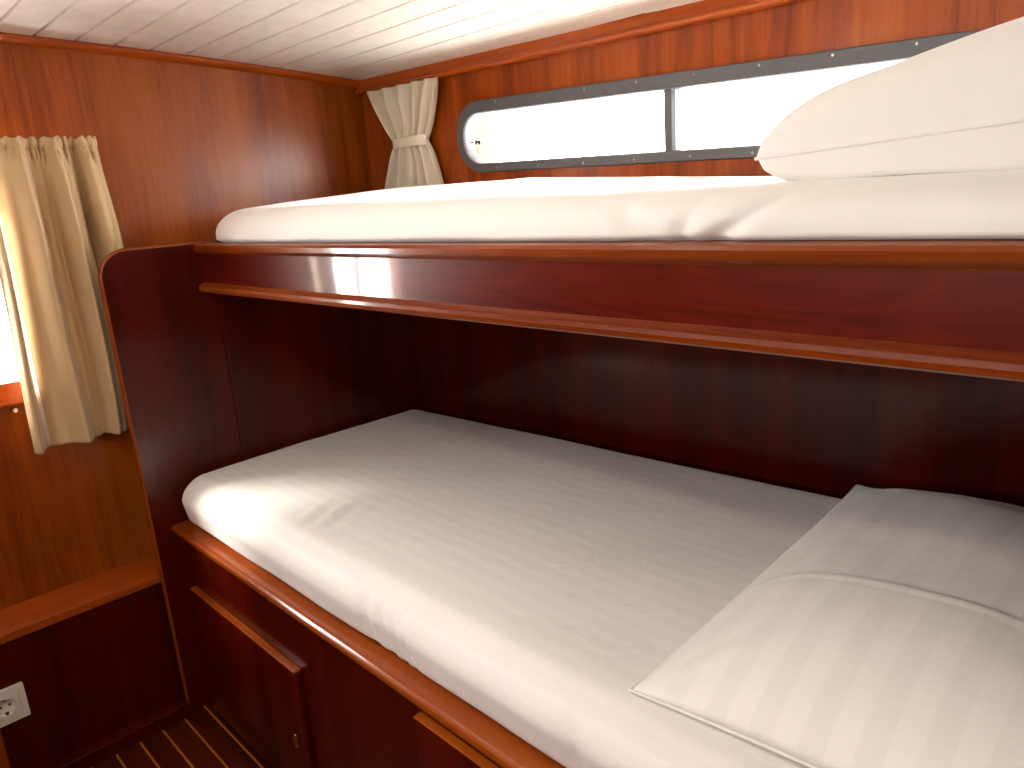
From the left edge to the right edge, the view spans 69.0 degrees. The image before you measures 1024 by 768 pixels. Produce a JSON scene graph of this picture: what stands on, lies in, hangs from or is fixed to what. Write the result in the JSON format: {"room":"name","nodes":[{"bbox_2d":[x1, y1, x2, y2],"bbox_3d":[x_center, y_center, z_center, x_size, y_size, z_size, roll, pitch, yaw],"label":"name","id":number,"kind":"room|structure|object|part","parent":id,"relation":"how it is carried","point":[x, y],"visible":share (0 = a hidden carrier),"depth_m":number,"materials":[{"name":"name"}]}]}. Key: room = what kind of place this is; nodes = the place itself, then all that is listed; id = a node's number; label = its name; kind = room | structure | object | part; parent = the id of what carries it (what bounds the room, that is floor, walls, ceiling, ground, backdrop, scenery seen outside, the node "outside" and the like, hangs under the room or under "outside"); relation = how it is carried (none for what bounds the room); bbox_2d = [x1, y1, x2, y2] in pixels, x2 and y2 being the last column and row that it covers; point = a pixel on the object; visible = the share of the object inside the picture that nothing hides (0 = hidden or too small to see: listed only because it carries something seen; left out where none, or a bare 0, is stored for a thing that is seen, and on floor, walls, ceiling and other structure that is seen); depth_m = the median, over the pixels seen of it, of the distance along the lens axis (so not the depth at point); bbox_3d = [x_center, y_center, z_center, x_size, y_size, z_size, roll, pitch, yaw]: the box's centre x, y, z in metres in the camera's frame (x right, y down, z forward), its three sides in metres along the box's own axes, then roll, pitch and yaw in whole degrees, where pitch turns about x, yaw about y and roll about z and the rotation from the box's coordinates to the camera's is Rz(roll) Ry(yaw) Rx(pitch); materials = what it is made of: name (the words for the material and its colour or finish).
{"room":"boat cabin","nodes":[
{"label":"boat cabin","id":0,"kind":"room"},
{"bbox_2d":[91,703,271,767],"bbox_3d":[0.154,1.087,0.914,2.856,0.034,3.360,-17,20,-42],"label":"floor","id":1,"kind":"structure","parent":0,"point":[204,739],"depth_m":1.83,"materials":[{"name":"brown wood"}]},
{"bbox_2d":[0,730,10,767],"bbox_3d":[-1.016,0.831,1.399,0.161,0.381,0.034,-17,20,-42],"label":"panel","id":2,"kind":"object","parent":1,"relation":"on","point":[4,760],"visible":1,"depth_m":1.41,"materials":[{"name":"brown wood"}]},
{"bbox_2d":[0,554,190,767],"bbox_3d":[-1.276,0.781,1.626,1.786,0.400,0.166,-17,20,-42],"label":"wall panel","id":3,"kind":"object","parent":1,"relation":"on","point":[94,658],"visible":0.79,"depth_m":1.81,"materials":[{"name":"brown wood"}]},
{"bbox_2d":[0,682,30,727],"bbox_3d":[-1.141,0.728,1.679,0.083,0.084,0.010,-17,20,-42],"label":"wall socket","id":4,"kind":"object","parent":3,"relation":"attached to","point":[14,706],"visible":1,"depth_m":1.69,"materials":[{"name":"white plastic"}]},
{"bbox_2d":[98,239,1023,767],"bbox_3d":[0.210,0.309,1.420,1.032,1.208,2.140,-17,20,-42],"label":"bunk bed","id":5,"kind":"object","parent":1,"relation":"on","point":[829,368],"visible":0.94,"depth_m":1.54,"materials":[{"name":"brown wood"}]},
{"bbox_3d":[-0.604,0.192,2.100,0.833,1.208,0.016,-17,20,-42],"label":"edge moulding","id":6,"kind":"part","parent":5,"relation":"part of","materials":[{"name":"brown wood"}]},
{"bbox_3d":[-0.597,0.708,1.711,0.015,0.343,0.520,-17,20,-42],"label":"cabinet door","id":7,"kind":"part","parent":5,"relation":"part of","materials":[{"name":"brown wood"}]},
{"bbox_3d":[-0.589,0.191,2.114,0.860,1.201,0.015,-17,20,-42],"label":"panel","id":8,"kind":"part","parent":5,"relation":"part of","materials":[{"name":"brown wood"}]},
{"bbox_3d":[0.050,0.774,1.044,0.015,0.458,0.521,-17,20,-42],"label":"cabinet door","id":9,"kind":"part","parent":5,"relation":"part of","materials":[{"name":"brown wood"}]},
{"bbox_2d":[182,410,841,767],"bbox_3d":[0.197,0.324,1.435,0.898,0.130,2.063,-17,20,-42],"label":"mattress","id":10,"kind":"object","parent":5,"relation":"on","point":[535,579],"visible":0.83,"depth_m":1.34,"materials":[{"name":"white fabric"}]},
{"bbox_2d":[628,485,1023,767],"bbox_3d":[0.627,0.286,0.987,0.787,0.111,0.612,-17,20,-42],"label":"pillow","id":11,"kind":"object","parent":10,"relation":"on","point":[890,634],"visible":1,"depth_m":0.88,"materials":[{"name":"white fabric"}]},
{"bbox_3d":[-0.021,-0.153,1.111,0.031,0.100,2.100,-17,20,-42],"label":"rail","id":12,"kind":"part","parent":5,"relation":"part of","materials":[{"name":"brown wood"}]},
{"bbox_2d":[216,169,1023,242],"bbox_3d":[0.238,-0.338,1.316,0.764,0.104,2.008,-17,20,-42],"label":"mattress","id":13,"kind":"object","parent":5,"relation":"on","point":[984,204],"visible":0.94,"depth_m":0.92,"materials":[{"name":"white fabric"}]},
{"bbox_2d":[754,17,1023,180],"bbox_3d":[0.641,-0.305,0.744,0.496,0.160,0.694,-17,20,-42],"label":"pillow","id":14,"kind":"object","parent":13,"relation":"on","point":[957,106],"visible":0.97,"depth_m":0.72,"materials":[{"name":"white fabric"}]},
{"bbox_3d":[0.497,-0.002,1.655,2.107,0.678,0.013,9,19,41],"label":"panel","id":15,"kind":"part","parent":5,"relation":"part of","materials":[{"name":"brown wood"}]},
{"bbox_2d":[0,34,493,609],"bbox_3d":[-1.063,-0.003,1.847,2.856,1.775,0.050,-17,20,-42],"label":"wall","id":16,"kind":"structure","parent":0,"point":[182,148],"depth_m":1.88,"materials":[{"name":"brown wood"}]},
{"bbox_2d":[0,380,23,412],"bbox_3d":[-1.200,-0.210,1.642,0.543,0.583,0.047,-17,20,-42],"label":"window","id":17,"kind":"structure","parent":16,"relation":"in","point":[11,394],"depth_m":1.71,"materials":[{"name":"brown wood"}]},
{"bbox_3d":[-1.193,-0.222,1.631,0.532,0.554,0.012,-17,20,-42],"label":"frame","id":18,"kind":"part","parent":17,"relation":"part of","materials":[{"name":"brown wood"}]},
{"bbox_3d":[-1.171,0.049,1.699,0.543,0.010,0.019,-17,20,-42],"label":"sill","id":19,"kind":"part","parent":17,"relation":"part of","materials":[{"name":"brown wood"}]},
{"bbox_3d":[-1.151,0.060,1.723,0.016,0.015,0.017,-17,20,-42],"label":"knob","id":20,"kind":"part","parent":17,"relation":"part of","materials":[{"name":"silver metal"}]},
{"bbox_2d":[0,135,127,453],"bbox_3d":[-1.143,-0.173,1.617,0.607,0.694,0.116,-17,20,-42],"label":"curtain","id":21,"kind":"object","parent":16,"relation":"hanging from","point":[58,221],"visible":0.82,"depth_m":1.71,"materials":[{"name":"beige fabric"}]},
{"bbox_2d":[0,32,359,87],"bbox_3d":[-1.240,-0.683,1.494,2.324,0.095,0.019,-17,20,-42],"label":"trim","id":22,"kind":"structure","parent":16,"relation":"attached to","point":[5,38],"depth_m":1.84,"materials":[{"name":"brown wood"}]},
{"bbox_2d":[0,0,702,80],"bbox_3d":[-0.025,-0.548,0.431,2.688,0.218,3.248,-17,20,-42],"label":"ceiling","id":23,"kind":"structure","parent":0,"point":[358,40],"depth_m":1.63,"materials":[{"name":"white wood"}]},
{"bbox_2d":[362,0,1023,190],"bbox_3d":[0.836,0.024,1.395,3.260,1.817,0.045,9,19,41],"label":"wall","id":24,"kind":"structure","parent":0,"point":[805,26],"depth_m":1.56,"materials":[{"name":"brown wood"}]},
{"bbox_2d":[366,76,443,188],"bbox_3d":[-0.304,-0.698,2.118,0.306,0.289,0.055,9,19,41],"label":"curtain","id":25,"kind":"object","parent":24,"relation":"hanging from","point":[406,112],"visible":0.92,"depth_m":2.09,"materials":[{"name":"beige fabric"}]},
{"bbox_2d":[354,0,802,95],"bbox_3d":[0.760,-0.728,1.179,3.260,0.115,0.037,9,19,41],"label":"trim","id":26,"kind":"structure","parent":24,"relation":"attached to","point":[705,10],"depth_m":1.70,"materials":[{"name":"brown wood"}]},
{"bbox_2d":[456,31,979,172],"bbox_3d":[0.346,-0.580,1.629,1.292,0.217,0.038,9,19,41],"label":"window","id":27,"kind":"structure","parent":24,"relation":"in","point":[671,85],"depth_m":1.61,"materials":[{"name":"grey metal"}]}
]}

